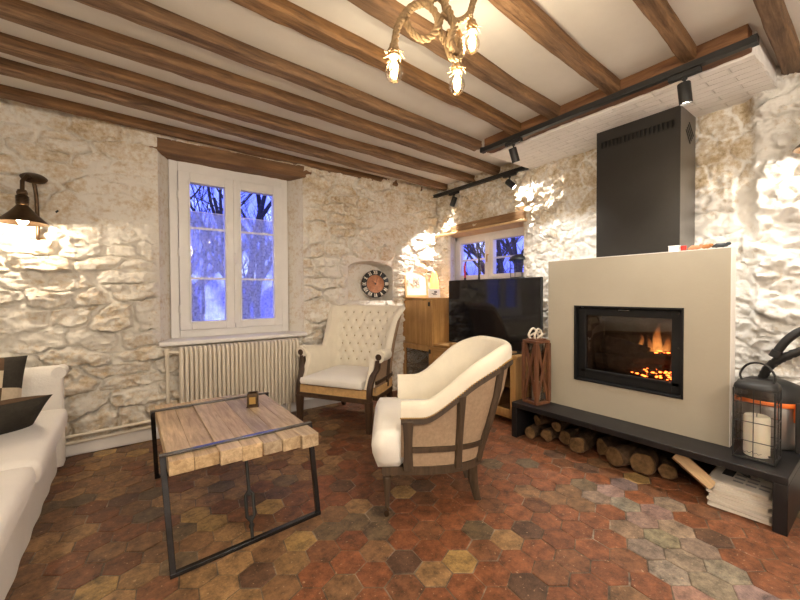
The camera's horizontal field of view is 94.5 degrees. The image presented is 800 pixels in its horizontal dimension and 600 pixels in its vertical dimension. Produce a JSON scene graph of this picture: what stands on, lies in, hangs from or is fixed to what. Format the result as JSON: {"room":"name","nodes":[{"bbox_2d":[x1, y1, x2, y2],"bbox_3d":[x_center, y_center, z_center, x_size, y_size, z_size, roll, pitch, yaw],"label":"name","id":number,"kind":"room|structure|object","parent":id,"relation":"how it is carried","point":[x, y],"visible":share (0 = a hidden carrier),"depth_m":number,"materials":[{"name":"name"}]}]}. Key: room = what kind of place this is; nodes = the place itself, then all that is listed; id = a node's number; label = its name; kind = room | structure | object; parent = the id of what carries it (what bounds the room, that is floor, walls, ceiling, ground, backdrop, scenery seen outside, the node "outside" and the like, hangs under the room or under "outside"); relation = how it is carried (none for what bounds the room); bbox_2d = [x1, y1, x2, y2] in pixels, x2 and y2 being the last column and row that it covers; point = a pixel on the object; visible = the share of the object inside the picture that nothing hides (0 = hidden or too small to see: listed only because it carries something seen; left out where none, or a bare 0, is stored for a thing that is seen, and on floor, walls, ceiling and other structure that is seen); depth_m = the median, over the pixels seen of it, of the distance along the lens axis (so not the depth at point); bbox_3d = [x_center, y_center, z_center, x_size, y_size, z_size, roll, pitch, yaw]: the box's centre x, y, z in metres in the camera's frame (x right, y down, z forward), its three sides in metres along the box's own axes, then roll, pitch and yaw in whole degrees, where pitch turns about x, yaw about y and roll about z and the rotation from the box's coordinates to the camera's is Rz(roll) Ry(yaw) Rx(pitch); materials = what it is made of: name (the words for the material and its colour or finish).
{"room":"traditional dwelling","nodes":[
{"label":"traditional dwelling","id":0,"kind":"room"},
{"bbox_2d":[0,98,438,456],"bbox_3d":[-1.345,-0.134,3.302,4.405,2.402,0.287,-1,1,-36],"label":"wall","id":1,"kind":"structure","parent":0,"point":[92,298],"depth_m":2.68,"materials":[{"name":"stone"}]},
{"bbox_2d":[0,172,48,240],"bbox_3d":[-2.336,-0.572,2.294,0.236,0.492,0.315,-1,1,-36],"label":"wall lamp","id":2,"kind":"object","parent":1,"relation":"attached to","point":[21,214],"visible":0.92,"depth_m":2.26,"materials":[{"name":"brown metal"}]},
{"bbox_2d":[15,189,29,205],"bbox_3d":[-2.312,-0.626,2.261,0.066,0.095,0.065,-1,1,-36],"label":"socket","id":3,"kind":"object","parent":2,"relation":"attached to","point":[21,198],"depth_m":2.24,"materials":[{"name":"brown metal"}]},
{"bbox_2d":[65,424,156,445],"bbox_3d":[-2.011,0.972,2.662,2.500,0.073,0.023,-1,1,-36],"label":"pipe","id":4,"kind":"object","parent":1,"relation":"attached to","point":[149,426],"visible":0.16,"depth_m":2.61,"materials":[{"name":"beige metal"}]},
{"bbox_2d":[65,355,169,439],"bbox_3d":[-2.389,0.697,2.368,1.552,0.534,0.035,-1,1,-36],"label":"pipe","id":5,"kind":"object","parent":1,"relation":"attached to","point":[167,356],"visible":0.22,"depth_m":2.69,"materials":[{"name":"beige metal"}]},
{"bbox_2d":[65,398,340,456],"bbox_3d":[-1.758,1.009,2.909,3.200,0.095,0.055,-1,1,-36],"label":"baseboard","id":6,"kind":"structure","parent":1,"relation":"attached to","point":[143,435],"depth_m":2.69,"materials":[{"name":"white paint"}]},
{"bbox_2d":[149,137,311,180],"bbox_3d":[-1.447,-1.201,3.256,1.300,0.106,0.262,-1,1,-36],"label":"lintel","id":7,"kind":"object","parent":1,"relation":"attached to","point":[170,149],"visible":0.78,"depth_m":3.13,"materials":[{"name":"brown wood"}]},
{"bbox_2d":[159,159,306,346],"bbox_3d":[-1.435,-0.411,3.236,1.170,1.510,0.320,-1,1,-36],"label":"window","id":8,"kind":"structure","parent":1,"relation":"in","point":[185,331],"depth_m":3.26,"materials":[{"name":"white paint"}]},
{"bbox_2d":[190,211,224,320],"bbox_3d":[-1.658,-0.287,3.195,0.258,0.924,0.010,-1,1,-36],"label":"curtain","id":9,"kind":"object","parent":8,"relation":"hanging from","point":[205,277],"depth_m":3.20,"materials":[{"name":"fabric"}]},
{"bbox_2d":[241,218,272,318],"bbox_3d":[-1.326,-0.289,3.441,0.283,0.914,0.010,-1,1,-36],"label":"curtain","id":10,"kind":"object","parent":8,"relation":"hanging from","point":[257,273],"depth_m":3.44,"materials":[{"name":"fabric"}]},
{"bbox_2d":[361,270,388,297],"bbox_3d":[-0.273,-0.178,4.108,0.312,0.312,0.050,-1,1,-16],"label":"wall clock","id":11,"kind":"object","parent":1,"relation":"on","point":[375,284],"visible":1,"depth_m":4.10,"materials":[{"name":"black paint"}]},
{"bbox_2d":[0,0,799,185],"bbox_3d":[0.208,-1.335,1.161,4.655,0.100,5.850,-1,1,-36],"label":"ceiling","id":12,"kind":"structure","parent":0,"point":[616,33],"depth_m":1.95,"materials":[{"name":"paint"}]},
{"bbox_2d":[0,84,421,190],"bbox_3d":[-1.276,-1.282,3.162,4.350,0.066,0.104,-1,1,-39],"label":"ceiling beam","id":13,"kind":"structure","parent":12,"relation":"attached to","point":[6,92],"depth_m":2.71,"materials":[{"name":"brown wood"}]},
{"bbox_2d":[0,57,447,190],"bbox_3d":[-1.094,-1.278,2.907,4.350,0.067,0.112,-1,1,-41],"label":"ceiling beam","id":14,"kind":"structure","parent":12,"relation":"attached to","point":[10,68],"depth_m":2.54,"materials":[{"name":"brown wood"}]},
{"bbox_2d":[0,32,474,182],"bbox_3d":[-0.902,-1.274,2.656,4.350,0.067,0.127,-1,1,-39],"label":"ceiling beam","id":15,"kind":"structure","parent":12,"relation":"attached to","point":[15,46],"depth_m":2.31,"materials":[{"name":"brown wood"}]},
{"bbox_2d":[0,0,499,174],"bbox_3d":[-0.700,-1.270,2.384,4.350,0.067,0.129,-1,1,-39],"label":"ceiling beam","id":16,"kind":"structure","parent":12,"relation":"attached to","point":[20,12],"depth_m":2.03,"materials":[{"name":"brown wood"}]},
{"bbox_2d":[74,0,481,150],"bbox_3d":[-0.762,-1.262,1.919,3.700,0.067,0.130,-1,1,-40],"label":"ceiling beam","id":17,"kind":"structure","parent":12,"relation":"attached to","point":[144,13],"depth_m":1.94,"materials":[{"name":"brown wood"}]},
{"bbox_2d":[230,0,520,134],"bbox_3d":[-0.530,-1.258,1.605,3.700,0.066,0.117,-1,1,-40],"label":"ceiling beam","id":18,"kind":"structure","parent":12,"relation":"attached to","point":[286,13],"depth_m":1.86,"materials":[{"name":"brown wood"}]},
{"bbox_2d":[383,0,480,95],"bbox_3d":[0.108,-1.012,1.371,0.472,0.581,0.192,-1,1,-40],"label":"pendant lamp","id":19,"kind":"object","parent":12,"relation":"hanging from","point":[454,54],"visible":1,"depth_m":1.32,"materials":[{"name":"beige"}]},
{"bbox_2d":[383,41,404,62],"bbox_3d":[-0.021,-0.820,1.217,0.072,0.045,0.072,-1,1,-36],"label":"socket","id":20,"kind":"object","parent":19,"relation":"attached to","point":[393,51],"depth_m":1.21,"materials":[{"name":"metal"}]},
{"bbox_2d":[448,62,465,76],"bbox_3d":[0.214,-0.876,1.390,0.072,0.045,0.072,-1,1,-36],"label":"socket","id":21,"kind":"object","parent":19,"relation":"attached to","point":[456,68],"depth_m":1.38,"materials":[{"name":"metal"}]},
{"bbox_2d":[462,18,480,36],"bbox_3d":[0.279,-1.061,1.435,0.072,0.045,0.072,-1,1,-36],"label":"socket","id":22,"kind":"object","parent":19,"relation":"attached to","point":[471,28],"depth_m":1.43,"materials":[{"name":"metal"}]},
{"bbox_2d":[348,0,560,118],"bbox_3d":[-0.351,-1.254,1.363,3.700,0.067,0.117,-1,1,-40],"label":"ceiling beam","id":23,"kind":"structure","parent":12,"relation":"attached to","point":[387,12],"depth_m":1.95,"materials":[{"name":"brown wood"}]},
{"bbox_2d":[488,0,619,94],"bbox_3d":[-0.126,-1.250,1.058,3.700,0.066,0.111,-1,1,-40],"label":"ceiling beam","id":24,"kind":"structure","parent":12,"relation":"attached to","point":[525,14],"depth_m":1.78,"materials":[{"name":"brown wood"}]},
{"bbox_2d":[484,24,751,152],"bbox_3d":[1.202,-1.259,2.413,0.100,0.109,1.600,-1,1,-36],"label":"ceiling beam","id":25,"kind":"structure","parent":12,"relation":"attached to","point":[738,34],"depth_m":2.12,"materials":[{"name":"brown wood"}]},
{"bbox_2d":[480,33,758,153],"bbox_3d":[1.154,-1.206,2.353,0.044,0.037,1.642,-1,1,-36],"label":"track","id":26,"kind":"object","parent":25,"relation":"attached to","point":[752,41],"visible":1,"depth_m":2.08,"materials":[{"name":"black metal"}]},
{"bbox_2d":[505,137,522,162],"bbox_3d":[0.856,-1.110,2.771,0.093,0.165,0.140,-1,1,-36],"label":"track spotlight","id":27,"kind":"object","parent":26,"relation":"attached to","point":[513,152],"visible":1,"depth_m":2.75,"materials":[{"name":"black paint"}]},
{"bbox_2d":[668,65,701,105],"bbox_3d":[1.480,-1.099,1.920,0.071,0.163,0.140,-1,1,-36],"label":"track spotlight","id":28,"kind":"object","parent":26,"relation":"attached to","point":[684,89],"visible":1,"depth_m":1.90,"materials":[{"name":"black paint"}]},
{"bbox_2d":[489,31,776,168],"bbox_3d":[1.484,-1.260,2.624,0.626,0.113,1.635,-1,1,-36],"label":"soffit","id":29,"kind":"structure","parent":12,"relation":"attached to","point":[726,85],"depth_m":2.27,"materials":[{"name":"white paint"}]},
{"bbox_2d":[633,0,696,62],"bbox_3d":[0.079,-1.246,0.784,3.700,0.066,0.089,-1,1,-39],"label":"ceiling beam","id":30,"kind":"structure","parent":12,"relation":"attached to","point":[659,13],"depth_m":1.69,"materials":[{"name":"brown wood"}]},
{"bbox_2d":[753,0,799,74],"bbox_3d":[0.532,-1.247,0.717,4.350,0.067,0.104,-1,1,-39],"label":"ceiling beam","id":31,"kind":"structure","parent":12,"relation":"attached to","point":[778,26],"depth_m":1.73,"materials":[{"name":"brown wood"}]},
{"bbox_2d":[5,390,799,599],"bbox_3d":[0.301,1.086,1.125,4.722,0.015,5.774,-1,1,-36],"label":"floor","id":32,"kind":"structure","parent":0,"point":[550,521],"depth_m":1.70,"materials":[{"name":"tile"}]},
{"bbox_2d":[0,364,68,599],"bbox_3d":[-1.881,0.746,1.231,0.975,0.676,2.300,-1,1,-36],"label":"sofa","id":33,"kind":"object","parent":32,"relation":"on","point":[30,457],"visible":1,"depth_m":1.68,"materials":[{"name":"white fabric"}]},
{"bbox_2d":[0,355,27,400],"bbox_3d":[-2.248,0.485,1.952,0.197,0.400,0.407,1,1,44],"label":"cushion","id":34,"kind":"object","parent":33,"relation":"on","point":[12,369],"visible":0.64,"depth_m":2.04,"materials":[{"name":"black fabric"}]},
{"bbox_2d":[0,467,35,556],"bbox_3d":[-1.471,0.750,0.861,0.735,0.115,1.195,-1,1,-36],"label":"seat cushion","id":35,"kind":"object","parent":33,"relation":"on","point":[17,484],"depth_m":1.33,"materials":[{"name":"white fabric"}]},
{"bbox_2d":[0,394,51,434],"bbox_3d":[-2.016,0.606,1.826,0.292,0.239,0.370,0,1,30],"label":"cushion","id":36,"kind":"object","parent":33,"relation":"on","point":[16,414],"visible":0.87,"depth_m":1.84,"materials":[{"name":"black fabric"}]},
{"bbox_2d":[0,409,67,483],"bbox_3d":[-2.103,0.735,1.724,0.745,0.120,0.925,-1,1,-36],"label":"seat cushion","id":37,"kind":"object","parent":33,"relation":"on","point":[33,446],"depth_m":1.76,"materials":[{"name":"white fabric"}]},
{"bbox_2d":[164,338,298,412],"bbox_3d":[-1.348,0.703,3.078,1.027,0.697,0.105,-1,1,-36],"label":"radiator","id":38,"kind":"object","parent":32,"relation":"on","point":[271,366],"visible":0.73,"depth_m":3.04,"materials":[{"name":"beige metal"}]},
{"bbox_2d":[150,392,320,579],"bbox_3d":[-0.922,0.844,1.990,0.667,0.449,1.014,-1,1,-36],"label":"coffee table","id":39,"kind":"object","parent":32,"relation":"on","point":[201,433],"visible":0.99,"depth_m":1.73,"materials":[{"name":"brown wood"}]},
{"bbox_2d":[246,391,258,407],"bbox_3d":[-0.867,0.585,2.178,0.068,0.082,0.068,-1,1,-16],"label":"tealight holder","id":40,"kind":"object","parent":39,"relation":"on","point":[252,396],"visible":1,"depth_m":2.15,"materials":[{"name":"brown metal"}]},
{"bbox_2d":[296,305,404,434],"bbox_3d":[-0.415,0.550,3.328,0.849,0.983,0.787,0,1,23],"label":"armchair","id":41,"kind":"object","parent":32,"relation":"on","point":[355,353],"visible":1,"depth_m":3.30,"materials":[{"name":"beige fabric"}]},
{"bbox_2d":[300,365,368,389],"bbox_3d":[-0.461,0.656,3.219,0.582,0.105,0.546,0,1,23],"label":"seat cushion","id":42,"kind":"object","parent":41,"relation":"on","point":[321,377],"depth_m":3.04,"materials":[{"name":"white fabric"}]},
{"bbox_2d":[403,297,448,373],"bbox_3d":[0.377,0.496,4.174,0.508,1.052,0.524,-1,1,-36],"label":"base cabinet","id":43,"kind":"object","parent":32,"relation":"on","point":[426,323],"visible":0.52,"depth_m":3.96,"materials":[{"name":"brown wood"}]},
{"bbox_2d":[403,261,428,296],"bbox_3d":[0.185,-0.236,4.295,0.345,0.409,0.062,-1,1,-36],"label":"table lamp","id":44,"kind":"object","parent":43,"relation":"on","point":[417,279],"visible":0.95,"depth_m":4.29,"materials":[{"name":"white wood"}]},
{"bbox_2d":[428,289,439,297],"bbox_3d":[0.364,-0.071,3.960,0.150,0.099,0.032,-1,1,-28],"label":"picture card","id":45,"kind":"object","parent":43,"relation":"on","point":[432,293],"visible":0.99,"depth_m":3.95,"materials":[{"name":"white paper"}]},
{"bbox_2d":[430,272,438,288],"bbox_3d":[0.384,-0.174,4.137,0.100,0.287,0.100,-1,1,-36],"label":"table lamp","id":46,"kind":"object","parent":43,"relation":"on","point":[434,284],"visible":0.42,"depth_m":4.10,"materials":[{"name":"yellow"}]},
{"bbox_2d":[371,336,512,516],"bbox_3d":[0.234,0.643,2.078,0.763,0.835,0.677,0,1,-2],"label":"armchair","id":47,"kind":"object","parent":32,"relation":"on","point":[440,419],"visible":1,"depth_m":1.78,"materials":[{"name":"beige fabric"}]},
{"bbox_2d":[371,397,425,466],"bbox_3d":[0.133,0.693,2.076,0.560,0.202,0.654,0,1,-2],"label":"seat cushion","id":48,"kind":"object","parent":47,"relation":"on","point":[395,443],"depth_m":1.77,"materials":[{"name":"white fabric"}]},
{"bbox_2d":[433,342,545,418],"bbox_3d":[0.832,0.741,3.556,0.498,0.580,1.028,-1,1,-36],"label":"tv stand","id":49,"kind":"object","parent":32,"relation":"on","point":[512,391],"visible":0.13,"depth_m":3.12,"materials":[{"name":"brown wood"}]},
{"bbox_2d":[449,277,542,354],"bbox_3d":[0.841,0.130,3.392,0.220,0.646,1.052,-1,1,-36],"label":"television","id":50,"kind":"object","parent":49,"relation":"on","point":[506,309],"visible":0.79,"depth_m":3.29,"materials":[{"name":"black paint"}]},
{"bbox_2d":[525,423,551,438],"bbox_3d":[1.132,0.995,2.930,0.088,0.100,0.442,1,1,45],"label":"log","id":51,"kind":"object","parent":32,"relation":"on","point":[533,430],"visible":0.51,"depth_m":2.79,"materials":[{"name":"brown wood"}]},
{"bbox_2d":[534,414,556,425],"bbox_3d":[1.249,0.913,2.874,0.442,0.080,0.089,-1,1,-18],"label":"log","id":52,"kind":"object","parent":51,"relation":"on","point":[539,419],"visible":0.39,"depth_m":2.80,"materials":[{"name":"brown wood"}]},
{"bbox_2d":[540,424,575,441],"bbox_3d":[1.238,0.990,2.864,0.452,0.094,0.100,-1,1,-42],"label":"log","id":53,"kind":"object","parent":32,"relation":"on","point":[549,433],"visible":0.48,"depth_m":2.71,"materials":[{"name":"brown wood"}]},
{"bbox_2d":[559,425,587,444],"bbox_3d":[1.371,0.983,2.778,0.462,0.105,0.097,-1,1,-34],"label":"log","id":54,"kind":"object","parent":32,"relation":"on","point":[565,435],"visible":0.36,"depth_m":2.66,"materials":[{"name":"brown wood"}]},
{"bbox_2d":[552,420,570,431],"bbox_3d":[1.267,0.908,2.796,0.402,0.076,0.074,-1,1,-44],"label":"log","id":55,"kind":"object","parent":54,"relation":"on","point":[558,425],"visible":0.39,"depth_m":2.66,"materials":[{"name":"brown wood"}]},
{"bbox_2d":[569,429,609,452],"bbox_3d":[1.373,0.976,2.650,0.452,0.120,0.114,-1,1,-39],"label":"log","id":56,"kind":"object","parent":32,"relation":"on","point":[586,439],"visible":0.72,"depth_m":2.53,"materials":[{"name":"brown wood"}]},
{"bbox_2d":[596,435,632,455],"bbox_3d":[1.552,0.981,2.561,0.442,0.122,0.106,-1,1,-26],"label":"log","id":57,"kind":"object","parent":32,"relation":"on","point":[603,443],"visible":0.41,"depth_m":2.48,"materials":[{"name":"brown wood"}]},
{"bbox_2d":[606,442,640,466],"bbox_3d":[1.564,0.977,2.378,0.482,0.131,0.144,-1,1,-18],"label":"log","id":58,"kind":"object","parent":32,"relation":"on","point":[618,455],"visible":0.48,"depth_m":2.29,"materials":[{"name":"brown wood"}]},
{"bbox_2d":[629,444,661,475],"bbox_3d":[1.601,0.972,2.376,0.145,0.138,0.462,1,1,43],"label":"log","id":59,"kind":"object","parent":32,"relation":"on","point":[645,459],"visible":0.7,"depth_m":2.21,"materials":[{"name":"brown wood"}]},
{"bbox_2d":[512,392,799,536],"bbox_3d":[1.555,0.915,2.435,0.652,0.265,1.474,-1,1,-36],"label":"bench","id":60,"kind":"object","parent":32,"relation":"on","point":[785,476],"visible":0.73,"depth_m":1.99,"materials":[{"name":"black metal"}]},
{"bbox_2d":[522,327,550,405],"bbox_3d":[1.033,0.493,2.804,0.148,0.568,0.148,-1,1,-26],"label":"wooden lantern","id":61,"kind":"object","parent":60,"relation":"on","point":[540,384],"visible":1,"depth_m":2.77,"materials":[{"name":"red wood"}]},
{"bbox_2d":[548,247,735,446],"bbox_3d":[1.612,0.244,2.514,0.426,1.070,1.059,-1,1,-36],"label":"fireplace","id":62,"kind":"object","parent":60,"relation":"on","point":[648,339],"visible":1,"depth_m":2.33,"materials":[{"name":"white paint"}]},
{"bbox_2d":[574,305,683,399],"bbox_3d":[1.473,0.307,2.415,0.081,0.530,0.649,-1,1,-36],"label":"stove","id":63,"kind":"object","parent":62,"relation":"in","point":[673,389],"depth_m":2.36,"materials":[{"name":"black metal"}]},
{"bbox_2d":[668,245,680,251],"bbox_3d":[1.634,-0.304,2.199,0.036,0.036,0.056,-1,1,-36],"label":"box","id":64,"kind":"object","parent":62,"relation":"on","point":[676,247],"visible":0.81,"depth_m":2.19,"materials":[{"name":"white paper"}]},
{"bbox_2d":[688,244,702,249],"bbox_3d":[1.691,-0.301,2.113,0.023,0.032,0.074,-1,1,-36],"label":"figurine","id":65,"kind":"object","parent":62,"relation":"on","point":[693,247],"visible":0.96,"depth_m":2.11,"materials":[{"name":"brown ceramic"}]},
{"bbox_2d":[701,243,712,248],"bbox_3d":[1.722,-0.301,2.071,0.023,0.032,0.054,-1,1,-36],"label":"figurine","id":66,"kind":"object","parent":62,"relation":"on","point":[705,246],"visible":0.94,"depth_m":2.06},
{"bbox_2d":[711,242,730,247],"bbox_3d":[1.758,-0.300,2.022,0.023,0.032,0.084,-1,1,-36],"label":"figurine","id":67,"kind":"object","parent":62,"relation":"on","point":[717,245],"visible":0.9,"depth_m":2.02,"materials":[{"name":"grey metal"}]},
{"bbox_2d":[732,362,781,466],"bbox_3d":[1.792,0.550,1.855,0.158,0.482,0.158,-1,1,-36],"label":"metal lantern","id":68,"kind":"object","parent":60,"relation":"on","point":[757,437],"visible":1,"depth_m":1.83,"materials":[{"name":"black paint"}]},
{"bbox_2d":[743,412,770,458],"bbox_3d":[1.793,0.679,1.857,0.100,0.200,0.100,-1,1,-36],"label":"candle","id":69,"kind":"object","parent":68,"relation":"on","point":[762,434],"depth_m":1.82,"materials":[{"name":"beige wax"}]},
{"bbox_2d":[738,327,799,453],"bbox_3d":[2.144,0.549,1.926,0.298,0.884,0.622,-1,1,-36],"label":"vacuum","id":70,"kind":"object","parent":60,"relation":"on","point":[790,391],"visible":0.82,"depth_m":1.95,"materials":[{"name":"metal"}]},
{"bbox_2d":[741,402,794,449],"bbox_3d":[2.048,0.673,2.058,0.276,0.226,0.276,-1,1,-36],"label":"canister","id":71,"kind":"object","parent":70,"relation":"on","point":[788,411],"depth_m":1.93,"materials":[{"name":"metal"}]},
{"bbox_2d":[657,450,677,478],"bbox_3d":[1.680,0.992,2.313,0.102,0.097,0.422,0,1,38],"label":"log","id":72,"kind":"object","parent":32,"relation":"on","point":[667,467],"visible":0.65,"depth_m":2.16,"materials":[{"name":"brown wood"}]},
{"bbox_2d":[672,454,714,488],"bbox_3d":[1.628,0.919,2.046,0.168,0.245,0.228,-1,1,-38],"label":"log","id":73,"kind":"object","parent":32,"relation":"on","point":[686,463],"visible":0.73,"depth_m":1.99,"materials":[{"name":"brown wood"}]},
{"bbox_2d":[707,500,771,525],"bbox_3d":[1.787,1.045,1.916,0.330,0.017,0.238,-1,1,-39],"label":"newspaper","id":74,"kind":"object","parent":32,"relation":"on","point":[711,503],"visible":0.09,"depth_m":1.82,"materials":[{"name":"white paper"}]},
{"bbox_2d":[706,495,771,521],"bbox_3d":[1.796,1.020,1.911,0.330,0.029,0.238,-1,1,-33],"label":"newspaper","id":75,"kind":"object","parent":74,"relation":"on","point":[766,518],"visible":0.16,"depth_m":1.81,"materials":[{"name":"white paper"}]},
{"bbox_2d":[709,493,771,516],"bbox_3d":[1.809,0.995,1.924,0.330,0.041,0.238,-1,1,-36],"label":"newspaper","id":76,"kind":"object","parent":75,"relation":"on","point":[769,513],"visible":0.07,"depth_m":1.82,"materials":[{"name":"white paper"}]},
{"bbox_2d":[706,487,769,512],"bbox_3d":[1.805,0.971,1.926,0.329,0.059,0.238,-1,1,-33],"label":"newspaper","id":77,"kind":"object","parent":76,"relation":"on","point":[762,508],"visible":0.12,"depth_m":1.82,"materials":[{"name":"white paper"}]},
{"bbox_2d":[713,486,771,508],"bbox_3d":[1.813,0.946,1.923,0.327,0.076,0.238,-1,1,-41],"label":"newspaper","id":78,"kind":"object","parent":77,"relation":"on","point":[735,495],"visible":0.1,"depth_m":1.82,"materials":[{"name":"white paper"}]},
{"bbox_2d":[715,482,771,503],"bbox_3d":[1.826,0.921,1.930,0.324,0.091,0.238,-1,1,-42],"label":"newspaper","id":79,"kind":"object","parent":78,"relation":"on","point":[718,485],"visible":0.12,"depth_m":1.84,"materials":[{"name":"white paper"}]},
{"bbox_2d":[709,466,772,499],"bbox_3d":[1.823,0.896,1.935,0.321,0.104,0.238,-1,1,-31],"label":"newspaper","id":80,"kind":"object","parent":79,"relation":"on","point":[758,487],"visible":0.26,"depth_m":1.87,"materials":[{"name":"grey paper"}]},
{"bbox_2d":[722,469,735,476],"bbox_3d":[1.744,0.905,1.950,0.080,0.001,0.045,-19,10,-30],"label":"photo","id":81,"kind":"object","parent":80,"relation":"attached to","point":[728,472],"depth_m":1.94},
{"bbox_2d":[733,474,772,492],"bbox_3d":[1.821,0.892,1.911,0.236,0.002,0.187,-19,10,-30],"label":"print","id":82,"kind":"object","parent":80,"relation":"attached to","point":[737,474],"depth_m":1.85},
{"bbox_2d":[433,65,799,385],"bbox_3d":[1.565,-0.146,3.098,0.310,2.402,3.732,-1,1,-35],"label":"wall","id":83,"kind":"structure","parent":0,"point":[747,170],"depth_m":2.28,"materials":[{"name":"stone"}]},
{"bbox_2d":[433,166,528,197],"bbox_3d":[0.785,-1.233,3.930,0.044,0.037,1.307,-1,1,-36],"label":"track","id":84,"kind":"object","parent":83,"relation":"attached to","point":[519,169],"visible":0.77,"depth_m":3.83,"materials":[{"name":"black metal"}]},
{"bbox_2d":[449,191,458,206],"bbox_3d":[0.608,-1.134,4.169,0.143,0.165,0.065,1,1,40],"label":"track spotlight","id":85,"kind":"object","parent":84,"relation":"attached to","point":[454,199],"visible":1,"depth_m":4.15,"materials":[{"name":"black paint"}]},
{"bbox_2d":[503,172,516,189],"bbox_3d":[1.051,-1.128,3.539,0.143,0.158,0.061,1,1,41],"label":"track spotlight","id":86,"kind":"object","parent":84,"relation":"attached to","point":[508,182],"visible":1,"depth_m":3.52,"materials":[{"name":"black paint"}]},
{"bbox_2d":[444,227,523,282],"bbox_3d":[0.943,-0.474,4.030,0.260,0.560,1.110,-1,1,-36],"label":"window","id":87,"kind":"structure","parent":83,"relation":"in","point":[490,238],"depth_m":4.09,"materials":[{"name":"white paint"}]},
{"bbox_2d":[464,263,465,279],"bbox_3d":[0.740,-0.327,4.207,0.056,0.217,0.055,-1,1,-36],"label":"taper candle","id":88,"kind":"object","parent":87,"relation":"on","point":[464,263],"visible":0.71,"depth_m":4.20,"materials":[{"name":"red wax"}]},
{"bbox_2d":[478,253,479,278],"bbox_3d":[0.864,-0.372,4.038,0.056,0.312,0.055,-1,1,-36],"label":"taper candle","id":89,"kind":"object","parent":87,"relation":"on","point":[478,253],"visible":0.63,"depth_m":4.03,"materials":[{"name":"grey wax"}]},
{"bbox_2d":[508,254,524,277],"bbox_3d":[1.197,-0.332,3.622,0.264,0.244,0.263,-1,1,-36],"label":"lantern","id":90,"kind":"object","parent":87,"relation":"on","point":[518,257],"visible":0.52,"depth_m":3.55,"materials":[{"name":"grey metal"}]},
{"bbox_2d":[451,210,525,231],"bbox_3d":[0.932,-0.805,3.893,0.163,0.086,0.970,-1,1,-36],"label":"lintel","id":91,"kind":"object","parent":83,"relation":"attached to","point":[518,215],"visible":0.55,"depth_m":3.77,"materials":[{"name":"brown wood"}]},
{"bbox_2d":[434,219,526,237],"bbox_3d":[0.888,-0.757,4.029,0.260,0.022,1.260,-1,1,-36],"label":"board","id":92,"kind":"object","parent":91,"relation":"attached to","point":[517,223],"visible":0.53,"depth_m":3.90,"materials":[{"name":"brown wood"}]},
{"bbox_2d":[596,106,695,256],"bbox_3d":[1.689,-0.754,2.559,0.280,0.896,0.507,-1,1,-36],"label":"hood","id":93,"kind":"object","parent":83,"relation":"attached to","point":[645,201],"visible":0.93,"depth_m":2.42,"materials":[{"name":"black paint"}]},
{"bbox_2d":[686,122,693,143],"bbox_3d":[1.853,-1.068,2.362,0.144,0.134,0.003,-1,1,-36],"label":"vent","id":94,"kind":"object","parent":93,"relation":"attached to","point":[689,125],"depth_m":2.36,"materials":[{"name":"black metal"}]},
{"bbox_2d":[792,144,799,153],"bbox_3d":[2.146,-0.869,1.852,0.315,0.492,0.236,-1,1,-36],"label":"wall lamp","id":95,"kind":"object","parent":83,"relation":"attached to","point":[796,150],"visible":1,"depth_m":1.92,"materials":[{"name":"brown metal"}]},
{"bbox_3d":[-6.848,1.795,16.043,36.000,0.100,26.100,-1,1,-36],"label":"ground","id":96,"kind":"structure","parent":0,"visible":0},
{"bbox_2d":[190,184,270,320],"bbox_3d":[-3.210,-0.783,6.629,2.183,5.384,3.373,0,1,7],"label":"bare tree","id":97,"kind":"object","parent":96,"relation":"on","point":[199,188],"visible":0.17,"depth_m":6.57,"materials":[{"name":"grey plant"}]},
{"bbox_2d":[190,187,271,318],"bbox_3d":[-3.349,-1.253,7.719,5.186,6.281,2.831,-1,1,-21],"label":"bare tree","id":98,"kind":"object","parent":96,"relation":"on","point":[260,212],"visible":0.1,"depth_m":7.81,"materials":[{"name":"grey plant"}]},
{"bbox_2d":[190,185,271,318],"bbox_3d":[-3.072,-1.413,8.702,4.686,6.578,3.576,-1,1,-40],"label":"bare tree","id":99,"kind":"object","parent":96,"relation":"on","point":[218,190],"visible":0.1,"depth_m":8.50,"materials":[{"name":"grey plant"}]},
{"bbox_2d":[191,185,271,290],"bbox_3d":[-5.460,-2.301,11.118,3.041,8.295,4.404,0,1,16],"label":"bare tree","id":100,"kind":"object","parent":96,"relation":"on","point":[220,203],"visible":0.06,"depth_m":10.87,"materials":[{"name":"grey plant"}]},
{"bbox_2d":[464,239,511,274],"bbox_3d":[1.895,-0.753,9.020,2.836,5.162,3.392,-1,1,-23],"label":"bare tree","id":101,"kind":"object","parent":96,"relation":"on","point":[499,252],"visible":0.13,"depth_m":8.26,"materials":[{"name":"grey plant"}]},
{"bbox_2d":[464,237,523,272],"bbox_3d":[2.203,-1.824,9.354,3.221,7.300,5.224,0,1,21],"label":"bare tree","id":102,"kind":"object","parent":96,"relation":"on","point":[512,252],"visible":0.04,"depth_m":9.20,"materials":[{"name":"grey plant"}]},
{"bbox_2d":[472,238,517,274],"bbox_3d":[3.092,-1.919,11.497,3.420,7.411,4.231,0,1,-8],"label":"bare tree","id":103,"kind":"object","parent":96,"relation":"on","point":[510,238],"visible":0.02,"depth_m":11.28,"materials":[{"name":"grey plant"}]},
{"bbox_2d":[501,237,518,269],"bbox_3d":[3.274,-2.302,11.112,5.066,8.175,3.707,0,1,14],"label":"bare tree","id":104,"kind":"object","parent":96,"relation":"on","point":[514,237],"visible":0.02,"depth_m":11.28,"materials":[{"name":"grey plant"}]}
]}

